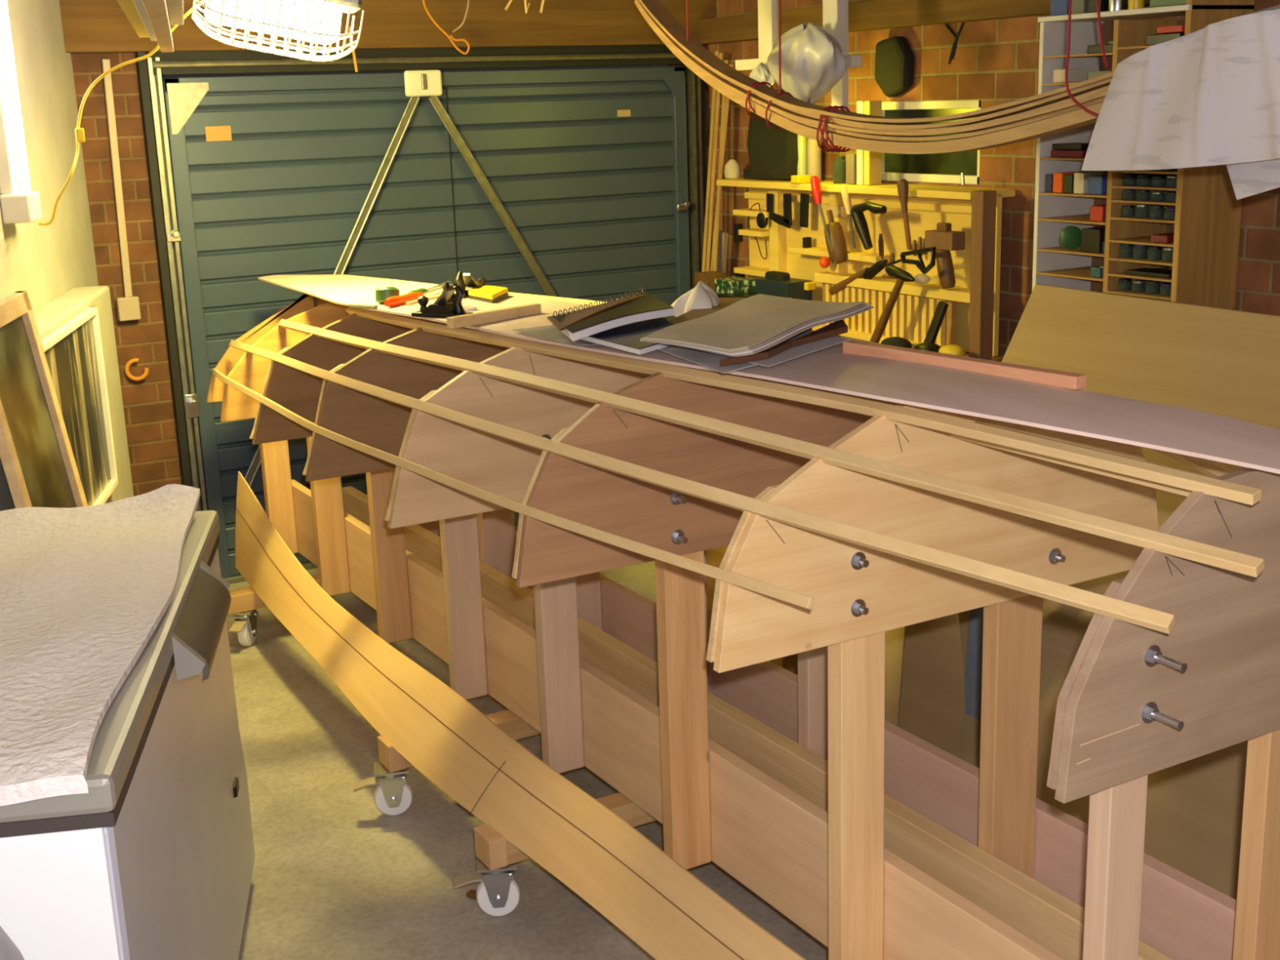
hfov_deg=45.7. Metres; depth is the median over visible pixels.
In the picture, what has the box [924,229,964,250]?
mallet
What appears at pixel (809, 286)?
box
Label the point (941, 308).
saw
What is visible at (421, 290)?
chisel
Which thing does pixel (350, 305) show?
rod
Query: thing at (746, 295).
case
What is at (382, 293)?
tape roll
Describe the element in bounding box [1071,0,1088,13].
box
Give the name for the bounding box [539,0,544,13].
string
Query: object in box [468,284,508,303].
sponge
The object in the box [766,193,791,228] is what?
tool
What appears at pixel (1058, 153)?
box
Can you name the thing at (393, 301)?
chisel
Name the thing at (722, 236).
board
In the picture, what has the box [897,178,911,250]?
file
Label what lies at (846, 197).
screwdriver
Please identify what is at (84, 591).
cover
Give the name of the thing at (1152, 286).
jar
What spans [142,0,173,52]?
batten
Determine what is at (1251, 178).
paper sheet
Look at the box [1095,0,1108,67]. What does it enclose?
cord
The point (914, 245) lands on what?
awl
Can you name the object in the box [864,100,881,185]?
board
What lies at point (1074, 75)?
box
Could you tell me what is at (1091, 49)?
box
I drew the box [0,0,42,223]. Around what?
tube light
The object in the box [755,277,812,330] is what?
tin
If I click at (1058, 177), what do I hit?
box
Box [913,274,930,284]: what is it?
ball
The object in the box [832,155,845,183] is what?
glass jar
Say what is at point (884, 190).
shelf
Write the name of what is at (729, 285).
patterned box
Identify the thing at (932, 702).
plywood offcut
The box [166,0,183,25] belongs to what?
batten
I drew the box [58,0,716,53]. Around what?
beam
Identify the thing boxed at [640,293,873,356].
paper stack
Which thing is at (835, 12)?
rack
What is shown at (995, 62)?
wall
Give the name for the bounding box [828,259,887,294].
hammer
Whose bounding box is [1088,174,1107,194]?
box
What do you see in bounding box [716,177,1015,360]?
tool rack
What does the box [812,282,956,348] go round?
rack
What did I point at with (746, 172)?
box
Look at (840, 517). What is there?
skeleton
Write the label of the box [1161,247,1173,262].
jar
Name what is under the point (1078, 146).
box
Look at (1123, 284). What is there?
jar
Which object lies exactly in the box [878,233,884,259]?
awl
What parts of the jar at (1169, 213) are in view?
lid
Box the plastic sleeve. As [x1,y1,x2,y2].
[512,324,598,346]
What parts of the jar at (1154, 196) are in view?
lid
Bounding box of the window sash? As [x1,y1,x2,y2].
[0,290,88,508]
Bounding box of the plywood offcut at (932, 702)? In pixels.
[897,613,965,756]
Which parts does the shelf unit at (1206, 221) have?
shelf, shelf, panel, shelf, shelf, shelf, shelf, shelf, shelf, panel, shelf, shelf, shelf, shelf, shelf, shelf, shelf, shelf, panel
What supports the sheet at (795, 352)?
on the sheet at (708, 360)
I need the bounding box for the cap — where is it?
[874,35,914,97]
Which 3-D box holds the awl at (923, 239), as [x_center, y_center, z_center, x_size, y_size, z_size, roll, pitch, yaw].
[1.002,-0.824,5.360,0.019,0.057,0.020,-4,14,-7]
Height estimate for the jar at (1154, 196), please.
0.023 m
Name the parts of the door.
corner plate, lock rod, lock plate, lock rod, corner plate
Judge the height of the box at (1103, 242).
0.033 m
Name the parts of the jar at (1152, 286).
lid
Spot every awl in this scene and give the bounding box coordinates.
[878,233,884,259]
[889,253,895,262]
[911,240,917,256]
[917,236,922,256]
[921,238,926,254]
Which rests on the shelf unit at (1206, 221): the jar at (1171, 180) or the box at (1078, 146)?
the jar at (1171, 180)
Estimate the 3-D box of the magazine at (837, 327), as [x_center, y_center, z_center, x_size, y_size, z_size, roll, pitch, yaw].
[0.310,-0.268,2.933,0.061,0.022,0.600,6,16,28]
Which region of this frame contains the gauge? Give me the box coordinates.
[748,202,768,259]
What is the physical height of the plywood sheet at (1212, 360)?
1.222 m
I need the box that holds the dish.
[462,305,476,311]
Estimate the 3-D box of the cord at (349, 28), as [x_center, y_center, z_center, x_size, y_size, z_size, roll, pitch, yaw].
[-1.027,-1.541,5.444,0.024,0.156,0.010,-10,16,-29]
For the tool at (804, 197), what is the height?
0.132 m
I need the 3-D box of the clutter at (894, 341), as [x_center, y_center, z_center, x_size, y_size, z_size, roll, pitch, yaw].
[0.900,-0.472,5.342,0.096,0.060,0.128,-10,16,-29]
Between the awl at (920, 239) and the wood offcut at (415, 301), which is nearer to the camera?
the wood offcut at (415, 301)
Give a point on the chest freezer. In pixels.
(156, 861)
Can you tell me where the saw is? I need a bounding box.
[923,301,948,343]
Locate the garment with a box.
[746,88,798,180]
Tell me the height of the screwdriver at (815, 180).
0.333 m
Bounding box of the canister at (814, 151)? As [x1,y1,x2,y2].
[807,137,821,182]
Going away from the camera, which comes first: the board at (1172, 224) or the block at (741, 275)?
the board at (1172, 224)
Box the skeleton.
[206,292,1279,803]
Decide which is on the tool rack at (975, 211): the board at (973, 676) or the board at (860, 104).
the board at (860, 104)
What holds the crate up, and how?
on the floor
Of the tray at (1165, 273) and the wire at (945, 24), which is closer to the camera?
the tray at (1165, 273)
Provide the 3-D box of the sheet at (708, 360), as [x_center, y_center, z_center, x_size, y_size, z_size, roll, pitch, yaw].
[0.215,-0.263,2.987,0.333,0.017,0.599,-6,15,-17]
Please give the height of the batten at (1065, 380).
0.023 m
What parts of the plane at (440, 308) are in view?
knob, iron blade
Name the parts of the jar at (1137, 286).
lid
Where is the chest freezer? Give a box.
[0,510,255,959]
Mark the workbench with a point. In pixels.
(998, 358)
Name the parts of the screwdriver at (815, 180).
handle, blade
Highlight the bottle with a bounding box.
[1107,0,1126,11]
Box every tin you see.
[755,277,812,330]
[1128,0,1144,9]
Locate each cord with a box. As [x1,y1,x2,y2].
[348,26,358,71]
[686,0,688,40]
[778,0,781,95]
[1065,0,1098,116]
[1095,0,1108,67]
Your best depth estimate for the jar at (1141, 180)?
4.38 m
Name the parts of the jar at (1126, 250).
lid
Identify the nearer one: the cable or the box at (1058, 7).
the cable
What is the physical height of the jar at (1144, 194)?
0.027 m
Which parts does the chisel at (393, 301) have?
handle, blade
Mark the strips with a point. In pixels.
(725, 104)
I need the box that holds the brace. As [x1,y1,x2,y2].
[850,201,887,249]
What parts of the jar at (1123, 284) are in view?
lid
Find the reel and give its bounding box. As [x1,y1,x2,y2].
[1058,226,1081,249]
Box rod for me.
[348,303,377,309]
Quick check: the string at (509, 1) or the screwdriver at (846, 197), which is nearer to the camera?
the screwdriver at (846, 197)
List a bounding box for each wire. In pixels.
[944,23,957,59]
[947,22,964,64]
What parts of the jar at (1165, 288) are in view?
lid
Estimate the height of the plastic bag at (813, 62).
0.264 m
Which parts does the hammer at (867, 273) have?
handle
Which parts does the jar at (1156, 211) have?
lid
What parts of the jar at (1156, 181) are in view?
lid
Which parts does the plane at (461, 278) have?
iron blade, knob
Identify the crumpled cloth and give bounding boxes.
[670,280,719,316]
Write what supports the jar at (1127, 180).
on the shelf unit at (1206, 221)
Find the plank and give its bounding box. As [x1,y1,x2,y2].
[235,471,806,959]
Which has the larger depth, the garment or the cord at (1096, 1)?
the garment
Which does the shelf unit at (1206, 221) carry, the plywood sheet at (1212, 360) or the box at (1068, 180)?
the box at (1068, 180)
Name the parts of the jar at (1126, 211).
lid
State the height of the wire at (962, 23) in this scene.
0.139 m
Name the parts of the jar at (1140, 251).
lid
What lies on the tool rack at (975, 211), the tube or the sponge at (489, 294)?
the tube
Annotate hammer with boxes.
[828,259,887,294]
[870,265,915,342]
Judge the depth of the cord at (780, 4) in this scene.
4.50 m
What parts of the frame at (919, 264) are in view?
arm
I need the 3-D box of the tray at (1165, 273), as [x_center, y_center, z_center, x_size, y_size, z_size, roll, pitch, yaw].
[1.507,-0.604,4.431,0.090,0.011,0.170,-10,16,-29]
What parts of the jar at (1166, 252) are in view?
lid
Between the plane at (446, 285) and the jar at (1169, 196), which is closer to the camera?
the plane at (446, 285)
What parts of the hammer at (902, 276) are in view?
handle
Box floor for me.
[226,560,828,959]
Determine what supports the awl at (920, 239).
attached to the tool rack at (975, 211)
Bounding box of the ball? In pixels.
[818,256,830,268]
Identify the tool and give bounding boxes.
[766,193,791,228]
[782,193,791,226]
[800,193,808,227]
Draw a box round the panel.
[257,274,1279,474]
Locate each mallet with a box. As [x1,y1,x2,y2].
[823,209,847,264]
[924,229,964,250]
[935,249,955,288]
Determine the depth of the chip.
3.55 m
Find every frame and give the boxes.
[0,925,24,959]
[885,246,936,274]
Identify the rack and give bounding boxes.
[735,0,861,111]
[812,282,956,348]
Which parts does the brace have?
handle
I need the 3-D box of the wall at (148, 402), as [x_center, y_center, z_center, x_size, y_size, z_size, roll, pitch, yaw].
[-1.055,-0.905,6.179,4.000,2.420,0.220,-10,16,-29]
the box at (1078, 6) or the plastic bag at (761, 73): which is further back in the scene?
the plastic bag at (761, 73)
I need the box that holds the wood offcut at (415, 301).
[405,293,440,305]
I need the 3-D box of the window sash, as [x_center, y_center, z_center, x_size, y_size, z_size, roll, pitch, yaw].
[-1.428,0.080,3.717,0.174,1.030,0.550,-4,14,-9]
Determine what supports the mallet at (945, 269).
hanging from the tool rack at (975, 211)
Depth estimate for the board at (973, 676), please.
4.10 m
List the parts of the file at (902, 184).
handle, blade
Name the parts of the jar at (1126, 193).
lid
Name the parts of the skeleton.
mould, mould, mould, mould, mould, mould, mould, mould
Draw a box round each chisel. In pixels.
[383,286,442,306]
[408,280,451,293]
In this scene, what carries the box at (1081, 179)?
on the shelf unit at (1206, 221)
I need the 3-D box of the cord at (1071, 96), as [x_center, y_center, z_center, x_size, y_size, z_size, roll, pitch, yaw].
[1.007,-0.944,3.403,0.007,0.276,0.146,-10,16,-29]
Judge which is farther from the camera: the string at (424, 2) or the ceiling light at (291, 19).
the string at (424, 2)
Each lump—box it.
[724,159,741,177]
[764,271,790,280]
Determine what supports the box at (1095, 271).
on the shelf unit at (1206, 221)
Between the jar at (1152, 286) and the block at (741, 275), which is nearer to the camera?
the jar at (1152, 286)
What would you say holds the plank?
on the trolley
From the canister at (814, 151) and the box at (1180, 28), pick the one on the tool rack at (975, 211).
the canister at (814, 151)
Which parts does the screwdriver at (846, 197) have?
handle, blade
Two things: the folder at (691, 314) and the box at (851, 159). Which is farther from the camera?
the box at (851, 159)
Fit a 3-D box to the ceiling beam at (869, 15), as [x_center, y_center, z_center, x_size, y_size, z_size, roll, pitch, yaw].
[1.477,-1.463,4.529,0.090,0.100,4.710,-10,16,-29]
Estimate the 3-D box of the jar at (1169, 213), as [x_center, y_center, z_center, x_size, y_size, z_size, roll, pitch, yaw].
[1.513,-0.759,4.329,0.042,0.031,0.042,-10,16,-29]
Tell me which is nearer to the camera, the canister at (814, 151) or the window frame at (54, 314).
the window frame at (54, 314)
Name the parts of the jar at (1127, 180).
lid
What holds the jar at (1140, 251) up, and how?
on the shelf unit at (1206, 221)
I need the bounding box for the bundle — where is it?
[634,0,1115,154]
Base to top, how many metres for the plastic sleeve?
0.014 m
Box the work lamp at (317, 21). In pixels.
[191,0,364,61]
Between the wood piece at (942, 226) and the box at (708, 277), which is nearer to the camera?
the wood piece at (942, 226)
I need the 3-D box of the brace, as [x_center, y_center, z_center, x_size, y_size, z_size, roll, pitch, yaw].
[0.823,-0.914,5.470,0.056,0.178,0.235,-6,15,-14]
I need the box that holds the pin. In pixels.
[960,172,964,185]
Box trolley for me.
[227,436,1279,959]
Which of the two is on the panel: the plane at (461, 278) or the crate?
the plane at (461, 278)
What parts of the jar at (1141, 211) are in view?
lid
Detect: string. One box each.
[422,0,469,54]
[452,0,469,32]
[504,0,512,10]
[524,0,530,13]
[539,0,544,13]
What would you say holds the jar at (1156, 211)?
on the shelf unit at (1206, 221)
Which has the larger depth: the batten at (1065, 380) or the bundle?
the bundle
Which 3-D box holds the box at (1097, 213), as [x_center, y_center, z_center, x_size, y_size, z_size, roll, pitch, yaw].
[1.401,-0.802,4.559,0.090,0.044,0.050,-10,16,-29]
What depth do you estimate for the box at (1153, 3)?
4.21 m
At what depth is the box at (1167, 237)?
4.34 m
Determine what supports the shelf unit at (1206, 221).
attached to the wall at (995, 62)
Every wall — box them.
[0,0,98,311]
[71,44,710,496]
[706,0,1279,355]
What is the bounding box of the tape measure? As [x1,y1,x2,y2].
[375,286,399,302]
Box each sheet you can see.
[658,342,840,373]
[689,329,849,367]
[884,284,1279,900]
[1226,158,1279,199]
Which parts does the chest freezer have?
panel, lid, handle, handle, handle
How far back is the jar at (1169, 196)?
4.30 m
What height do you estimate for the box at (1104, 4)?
0.089 m
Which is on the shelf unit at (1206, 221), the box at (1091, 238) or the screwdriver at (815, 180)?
the box at (1091, 238)
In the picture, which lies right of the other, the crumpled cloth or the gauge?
the gauge
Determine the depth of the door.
6.02 m
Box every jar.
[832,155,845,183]
[1117,278,1132,290]
[1118,243,1133,257]
[1120,204,1134,217]
[1121,174,1137,185]
[1121,189,1136,199]
[1131,280,1146,292]
[1132,244,1147,258]
[1134,204,1150,217]
[1135,189,1151,199]
[1136,174,1151,186]
[1145,280,1160,293]
[1146,245,1162,260]
[1148,204,1164,218]
[1149,191,1164,200]
[1150,176,1165,186]
[1159,283,1171,295]
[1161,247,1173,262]
[1163,207,1175,219]
[1164,175,1177,186]
[1164,191,1176,201]
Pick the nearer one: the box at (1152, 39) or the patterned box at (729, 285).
the box at (1152, 39)
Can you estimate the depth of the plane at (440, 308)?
3.82 m
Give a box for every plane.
[411,284,473,318]
[441,282,455,302]
[455,271,486,298]
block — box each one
[733,223,742,242]
[734,272,745,277]
[791,174,810,183]
[802,236,811,248]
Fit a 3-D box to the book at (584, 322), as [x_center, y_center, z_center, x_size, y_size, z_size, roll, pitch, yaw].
[-0.045,-0.371,3.372,0.260,0.040,0.633,7,17,31]
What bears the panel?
on the skeleton
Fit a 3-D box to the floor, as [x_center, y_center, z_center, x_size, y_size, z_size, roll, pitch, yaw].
[-0.378,1.344,2.341,7.200,0.120,8.800,-10,16,-29]
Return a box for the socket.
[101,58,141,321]
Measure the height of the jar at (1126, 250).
0.041 m
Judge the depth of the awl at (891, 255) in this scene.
5.51 m
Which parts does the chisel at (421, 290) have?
handle, blade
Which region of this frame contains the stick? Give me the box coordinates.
[446,303,541,328]
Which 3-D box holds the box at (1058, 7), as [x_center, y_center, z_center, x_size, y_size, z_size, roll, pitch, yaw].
[1.294,-1.441,4.562,0.100,0.089,0.070,-10,16,-29]
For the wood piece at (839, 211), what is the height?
0.045 m
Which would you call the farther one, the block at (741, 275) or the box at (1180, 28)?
the block at (741, 275)
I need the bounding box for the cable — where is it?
[38,0,206,225]
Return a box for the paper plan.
[1081,4,1279,170]
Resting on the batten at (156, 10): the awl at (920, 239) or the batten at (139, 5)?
the batten at (139, 5)
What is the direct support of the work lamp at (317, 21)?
hanging from the ceiling
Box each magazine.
[579,315,676,354]
[720,319,848,366]
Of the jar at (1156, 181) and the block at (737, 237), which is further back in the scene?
the block at (737, 237)
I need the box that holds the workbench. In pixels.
[964,351,1004,361]
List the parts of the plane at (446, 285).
iron blade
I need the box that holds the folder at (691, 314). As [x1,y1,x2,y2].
[668,297,745,324]
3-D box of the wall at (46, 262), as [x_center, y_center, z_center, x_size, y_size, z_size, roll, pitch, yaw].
[-1.403,0.255,1.599,0.200,2.420,8.800,-4,14,-9]
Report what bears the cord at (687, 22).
hanging from the ceiling
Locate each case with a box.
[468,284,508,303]
[716,291,755,297]
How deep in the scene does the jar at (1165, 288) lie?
4.37 m
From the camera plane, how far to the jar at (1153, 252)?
4.38 m
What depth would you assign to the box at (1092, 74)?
4.46 m
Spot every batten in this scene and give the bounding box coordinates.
[117,0,149,37]
[132,0,156,40]
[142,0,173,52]
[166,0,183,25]
[842,340,1087,390]
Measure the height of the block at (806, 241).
0.060 m
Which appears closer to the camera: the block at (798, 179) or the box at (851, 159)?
the box at (851, 159)
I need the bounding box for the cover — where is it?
[0,484,199,806]
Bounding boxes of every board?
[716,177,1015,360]
[716,230,728,272]
[856,100,871,184]
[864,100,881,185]
[964,606,983,720]
[1167,174,1177,301]
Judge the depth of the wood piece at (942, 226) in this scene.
5.18 m
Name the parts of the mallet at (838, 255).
handle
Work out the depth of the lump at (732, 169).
6.35 m
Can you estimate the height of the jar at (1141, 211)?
0.036 m
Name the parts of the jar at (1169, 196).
lid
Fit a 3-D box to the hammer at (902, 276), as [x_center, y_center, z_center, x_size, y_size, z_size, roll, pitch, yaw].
[0.882,-0.599,5.335,0.039,0.311,0.238,-10,16,-29]
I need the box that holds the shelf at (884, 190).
[716,177,1015,199]
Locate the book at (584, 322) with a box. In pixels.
[546,287,673,341]
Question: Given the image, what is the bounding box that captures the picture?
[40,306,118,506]
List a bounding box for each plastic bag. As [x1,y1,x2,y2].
[749,62,774,86]
[767,22,845,103]
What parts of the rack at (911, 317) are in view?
rail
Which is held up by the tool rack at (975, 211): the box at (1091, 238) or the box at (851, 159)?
the box at (851, 159)
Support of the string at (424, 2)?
hanging from the ceiling
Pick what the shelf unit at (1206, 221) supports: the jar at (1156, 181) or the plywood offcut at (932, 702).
the jar at (1156, 181)
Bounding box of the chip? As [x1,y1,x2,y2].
[466,888,476,899]
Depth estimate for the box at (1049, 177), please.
4.68 m
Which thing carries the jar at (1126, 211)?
on the shelf unit at (1206, 221)
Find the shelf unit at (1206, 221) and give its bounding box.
[1031,0,1254,309]
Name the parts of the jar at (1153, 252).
lid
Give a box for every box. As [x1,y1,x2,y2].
[694,271,726,291]
[715,275,755,293]
[742,168,755,179]
[804,281,815,290]
[845,153,857,184]
[1044,173,1053,192]
[1050,0,1071,16]
[1050,149,1087,157]
[1052,142,1088,150]
[1053,68,1086,83]
[1053,171,1083,192]
[1062,173,1074,193]
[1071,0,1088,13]
[1073,171,1105,193]
[1080,226,1105,253]
[1087,44,1113,53]
[1087,70,1111,79]
[1088,0,1108,13]
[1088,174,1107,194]
[1101,241,1104,253]
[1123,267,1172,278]
[1146,32,1184,45]
[1149,0,1186,7]
[1151,232,1173,243]
[1156,24,1185,33]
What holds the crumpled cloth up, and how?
on the folder at (691, 314)
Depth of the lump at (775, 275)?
5.92 m
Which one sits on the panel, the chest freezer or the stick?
the stick
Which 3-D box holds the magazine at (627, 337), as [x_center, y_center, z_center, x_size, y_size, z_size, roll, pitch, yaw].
[-0.009,-0.310,3.214,0.257,0.025,0.568,-4,14,-10]
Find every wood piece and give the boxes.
[826,204,847,217]
[936,222,951,231]
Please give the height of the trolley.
0.990 m
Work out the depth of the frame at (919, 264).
5.19 m
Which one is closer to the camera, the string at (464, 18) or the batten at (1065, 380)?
the batten at (1065, 380)
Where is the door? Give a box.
[134,44,708,583]
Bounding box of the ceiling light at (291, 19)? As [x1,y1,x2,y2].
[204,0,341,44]
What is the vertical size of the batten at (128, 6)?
0.020 m
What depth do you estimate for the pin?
5.12 m
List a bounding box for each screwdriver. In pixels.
[810,175,837,266]
[840,185,856,248]
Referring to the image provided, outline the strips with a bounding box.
[702,51,733,271]
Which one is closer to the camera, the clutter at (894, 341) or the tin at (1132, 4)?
the tin at (1132, 4)
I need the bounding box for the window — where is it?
[881,99,981,184]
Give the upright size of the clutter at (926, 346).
0.054 m
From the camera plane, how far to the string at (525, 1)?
5.79 m
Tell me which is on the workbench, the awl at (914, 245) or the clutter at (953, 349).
the clutter at (953, 349)
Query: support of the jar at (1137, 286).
on the shelf unit at (1206, 221)
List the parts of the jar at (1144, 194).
lid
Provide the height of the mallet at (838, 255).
0.201 m
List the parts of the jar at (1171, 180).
lid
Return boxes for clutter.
[880,337,911,348]
[913,342,941,352]
[938,344,965,356]
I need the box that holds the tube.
[797,134,807,174]
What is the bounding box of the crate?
[705,545,797,675]
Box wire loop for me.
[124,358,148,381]
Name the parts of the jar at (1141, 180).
lid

